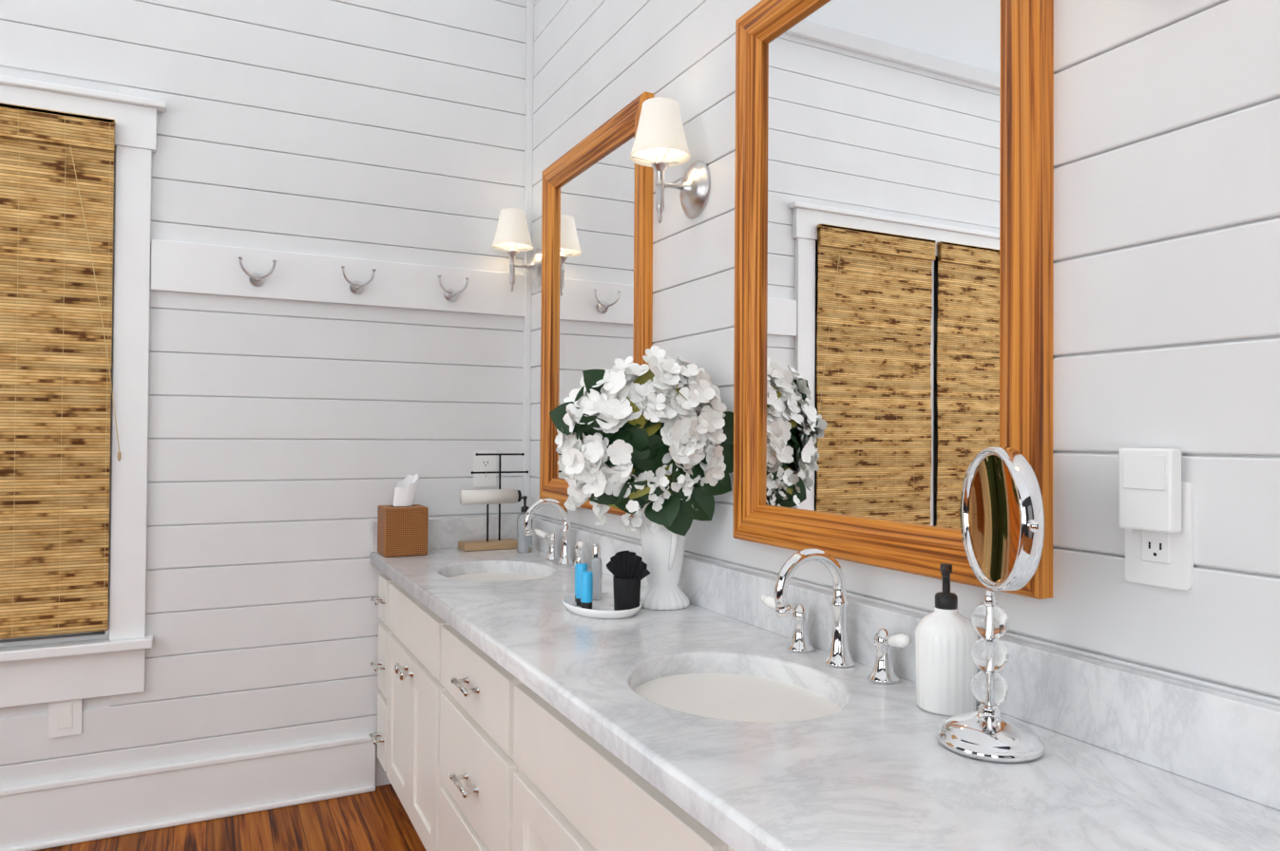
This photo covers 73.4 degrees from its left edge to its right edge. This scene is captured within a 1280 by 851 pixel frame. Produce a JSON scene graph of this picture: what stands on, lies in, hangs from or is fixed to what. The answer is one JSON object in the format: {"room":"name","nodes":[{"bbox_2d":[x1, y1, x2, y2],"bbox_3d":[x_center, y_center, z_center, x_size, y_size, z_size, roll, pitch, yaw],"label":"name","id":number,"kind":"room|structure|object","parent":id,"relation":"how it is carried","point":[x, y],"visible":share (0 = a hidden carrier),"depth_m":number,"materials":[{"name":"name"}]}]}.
{"room":"bathroom","nodes":[
{"label":"bathroom","id":0,"kind":"room"},
{"bbox_2d":[34,783,426,850],"bbox_3d":[-0.881,1.176,0.179,3.800,0.080,5.000,1,-1,-27],"label":"floor","id":1,"kind":"structure","parent":0,"point":[378,819],"depth_m":2.45,"materials":[{"name":"brown wood"}]},
{"bbox_2d":[368,558,748,850],"bbox_3d":[-0.095,0.797,1.797,0.540,0.727,2.416,1,-1,-27],"label":"bathroom vanity","id":2,"kind":"object","parent":1,"relation":"on","point":[521,707],"depth_m":1.65,"materials":[{"name":"paint"}]},
{"bbox_2d":[370,547,1279,850],"bbox_3d":[-0.087,0.416,1.802,0.529,0.035,2.420,1,-1,-27],"label":"countertop","id":3,"kind":"structure","parent":2,"relation":"on","point":[874,774],"depth_m":1.01,"materials":[{"name":"white stone"}]},
{"bbox_2d":[377,474,428,557],"bbox_3d":[-0.750,0.278,2.712,0.132,0.252,0.132,1,-1,-27],"label":"tissue box","id":4,"kind":"object","parent":3,"relation":"on","point":[402,525],"visible":1,"depth_m":2.66,"materials":[{"name":"wicker"}]},
{"bbox_2d":[458,453,528,551],"bbox_3d":[-0.483,0.249,2.863,0.233,0.317,0.090,1,-1,-27],"label":"jewelry stand","id":5,"kind":"object","parent":3,"relation":"on","point":[499,496],"visible":0.96,"depth_m":2.83,"materials":[{"name":"brown wood"}]},
{"bbox_2d":[444,566,551,581],"bbox_3d":[-0.401,0.502,2.399,0.341,0.151,0.407,1,-1,-27],"label":"sink","id":6,"kind":"object","parent":3,"relation":"in","point":[477,573],"depth_m":2.53,"materials":[{"name":"white ceramic"}]},
{"bbox_2d":[516,496,532,553],"bbox_3d":[-0.374,0.317,2.778,0.052,0.179,0.049,1,-1,-27],"label":"glass soap dispenser","id":7,"kind":"object","parent":3,"relation":"on","point":[524,544],"visible":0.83,"depth_m":2.76,"materials":[{"name":"white"}]},
{"bbox_2d":[523,497,592,570],"bbox_3d":[-0.263,0.307,2.498,0.156,0.195,0.269,1,-1,-27],"label":"faucet","id":8,"kind":"object","parent":3,"relation":"on","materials":[{"name":"silver metal"}]},
{"bbox_2d":[562,543,650,619],"bbox_3d":[-0.083,0.331,1.861,0.160,0.134,0.224,1,-1,-27],"label":"tray","id":9,"kind":"object","parent":3,"relation":"on","point":[628,570],"visible":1,"depth_m":1.82,"materials":[{"name":"white ceramic"}]},
{"bbox_2d":[620,519,711,611],"bbox_3d":[0.052,0.260,1.914,0.144,0.280,0.144,0,-1,18],"label":"vase","id":10,"kind":"object","parent":3,"relation":"on","point":[662,541],"depth_m":1.87,"materials":[{"name":"white ceramic"}]},
{"bbox_2d":[549,344,733,519],"bbox_3d":[-0.001,-0.003,1.822,0.368,0.339,0.135,0,-1,3],"label":"flowers","id":11,"kind":"object","parent":10,"relation":"in","point":[651,449],"depth_m":1.80,"materials":[{"name":"white plant"}]},
{"bbox_2d":[619,657,855,729],"bbox_3d":[0.144,0.493,1.318,0.341,0.151,0.407,1,-1,-27],"label":"sink","id":12,"kind":"object","parent":3,"relation":"in","point":[738,691],"depth_m":1.38,"materials":[{"name":"white ceramic"}]},
{"bbox_2d":[767,548,908,684],"bbox_3d":[0.286,0.298,1.409,0.156,0.195,0.269,1,-1,-27],"label":"faucet","id":13,"kind":"object","parent":3,"relation":"on","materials":[{"name":"silver metal"}]},
{"bbox_2d":[914,563,977,716],"bbox_3d":[0.428,0.293,1.200,0.084,0.200,0.084,1,-1,-27],"label":"soap dispenser","id":14,"kind":"object","parent":3,"relation":"on","point":[945,635],"visible":0.98,"depth_m":1.17,"materials":[{"name":"white ceramic"},{"name":"black plastic"}]},
{"bbox_2d":[936,446,1044,763],"bbox_3d":[0.433,0.209,1.052,0.122,0.366,0.180,1,-1,-27],"label":"makeup mirror","id":15,"kind":"object","parent":3,"relation":"on","point":[1002,519],"visible":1,"depth_m":1.04,"materials":[{"name":"silver metal"}]},
{"bbox_2d":[0,0,526,787],"bbox_3d":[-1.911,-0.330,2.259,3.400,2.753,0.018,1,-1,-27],"label":"wall","id":16,"kind":"structure","parent":0,"point":[445,429],"depth_m":2.67,"materials":[{"name":"paint"}]},
{"bbox_2d":[48,699,82,738],"bbox_3d":[-1.600,0.807,2.390,0.078,0.112,0.010,1,-1,-27],"label":"electrical outlet","id":17,"kind":"object","parent":16,"relation":"attached to","point":[65,718],"visible":1,"depth_m":2.39,"materials":[{"name":"white plastic"}]},
{"bbox_2d":[0,75,166,707],"bbox_3d":[-2.106,-0.095,2.185,1.561,1.703,0.174,1,-1,-27],"label":"window","id":18,"kind":"structure","parent":16,"relation":"in","point":[114,664],"depth_m":2.44,"materials":[{"name":"paint"}]},
{"bbox_2d":[0,102,121,639],"bbox_3d":[-1.757,-0.146,2.275,0.665,1.434,0.034,1,-1,-27],"label":"window blind","id":19,"kind":"object","parent":18,"relation":"attached to","point":[56,211],"visible":0.92,"depth_m":2.36,"materials":[{"name":"brown wood"}]},
{"bbox_2d":[0,733,375,850],"bbox_3d":[-2.138,1.062,2.103,2.887,0.176,0.034,1,-1,-27],"label":"baseboard","id":20,"kind":"structure","parent":16,"relation":"attached to","point":[47,814],"depth_m":2.50,"materials":[{"name":"paint"}]},
{"bbox_2d":[150,239,525,317],"bbox_3d":[-0.892,-0.461,2.727,1.153,0.147,0.066,1,-1,-27],"label":"board","id":21,"kind":"object","parent":16,"relation":"attached to","point":[197,268],"visible":1,"depth_m":2.70,"materials":[{"name":"paint"}]},
{"bbox_2d":[370,515,518,551],"bbox_3d":[-0.637,0.357,2.866,0.503,0.100,0.026,1,-1,-27],"label":"backsplash","id":22,"kind":"structure","parent":16,"relation":"attached to","point":[442,532],"depth_m":2.87,"materials":[{"name":"white stone"}]},
{"bbox_2d":[474,450,496,487],"bbox_3d":[-0.529,0.146,2.937,0.078,0.124,0.009,1,-1,-27],"label":"electrical outlet","id":23,"kind":"object","parent":16,"relation":"attached to","point":[486,463],"visible":0.96,"depth_m":2.93,"materials":[{"name":"white plastic"}]},
{"bbox_2d":[521,0,534,507],"bbox_3d":[-0.392,-0.659,3.006,0.022,1.927,0.022,1,-1,-27],"label":"trim","id":24,"kind":"structure","parent":16,"relation":"attached to","point":[527,257],"depth_m":3.00,"materials":[{"name":"paint"}]},
{"bbox_2d":[529,0,1279,706],"bbox_3d":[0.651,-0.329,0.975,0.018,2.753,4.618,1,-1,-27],"label":"wall","id":25,"kind":"structure","parent":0,"point":[598,63],"depth_m":1.06,"materials":[{"name":"paint"}]},
{"bbox_2d":[491,208,541,291],"bbox_3d":[-0.419,-0.587,2.897,0.164,0.272,0.140,1,-1,-27],"label":"sconce","id":26,"kind":"object","parent":25,"relation":"attached to","point":[512,239],"visible":1,"depth_m":2.87,"materials":[{"name":"white fabric"}]},
{"bbox_2d":[539,91,653,517],"bbox_3d":[-0.148,-0.302,2.502,0.033,1.085,0.735,1,-1,-27],"label":"mirror","id":27,"kind":"object","parent":25,"relation":"attached to","point":[597,253],"visible":0.62,"depth_m":2.50,"materials":[{"name":"brown wood"}]},
{"bbox_2d":[629,96,710,223],"bbox_3d":[0.057,-0.595,1.956,0.164,0.272,0.140,1,-1,-27],"label":"sconce","id":28,"kind":"object","parent":25,"relation":"attached to","point":[659,146],"visible":1,"depth_m":1.94,"materials":[{"name":"white fabric"}]},
{"bbox_2d":[732,0,1053,599],"bbox_3d":[0.373,-0.311,1.469,0.033,1.085,0.734,1,-1,-27],"label":"mirror","id":29,"kind":"object","parent":25,"relation":"attached to","point":[893,355],"visible":0.88,"depth_m":1.41,"materials":[{"name":"brown wood"}]},
{"bbox_2d":[532,528,1279,809],"bbox_3d":[0.138,0.351,1.916,0.026,0.100,2.420,1,-1,-27],"label":"backsplash","id":30,"kind":"structure","parent":25,"relation":"attached to","point":[1229,742],"depth_m":1.03,"materials":[{"name":"white stone"}]},
{"bbox_2d":[1118,448,1193,590],"bbox_3d":[0.601,0.107,1.009,0.032,0.162,0.078,1,-1,-27],"label":"electrical outlet","id":31,"kind":"object","parent":25,"relation":"attached to","point":[1155,507],"visible":1,"depth_m":1.00,"materials":[{"name":"white plastic"}]}
]}

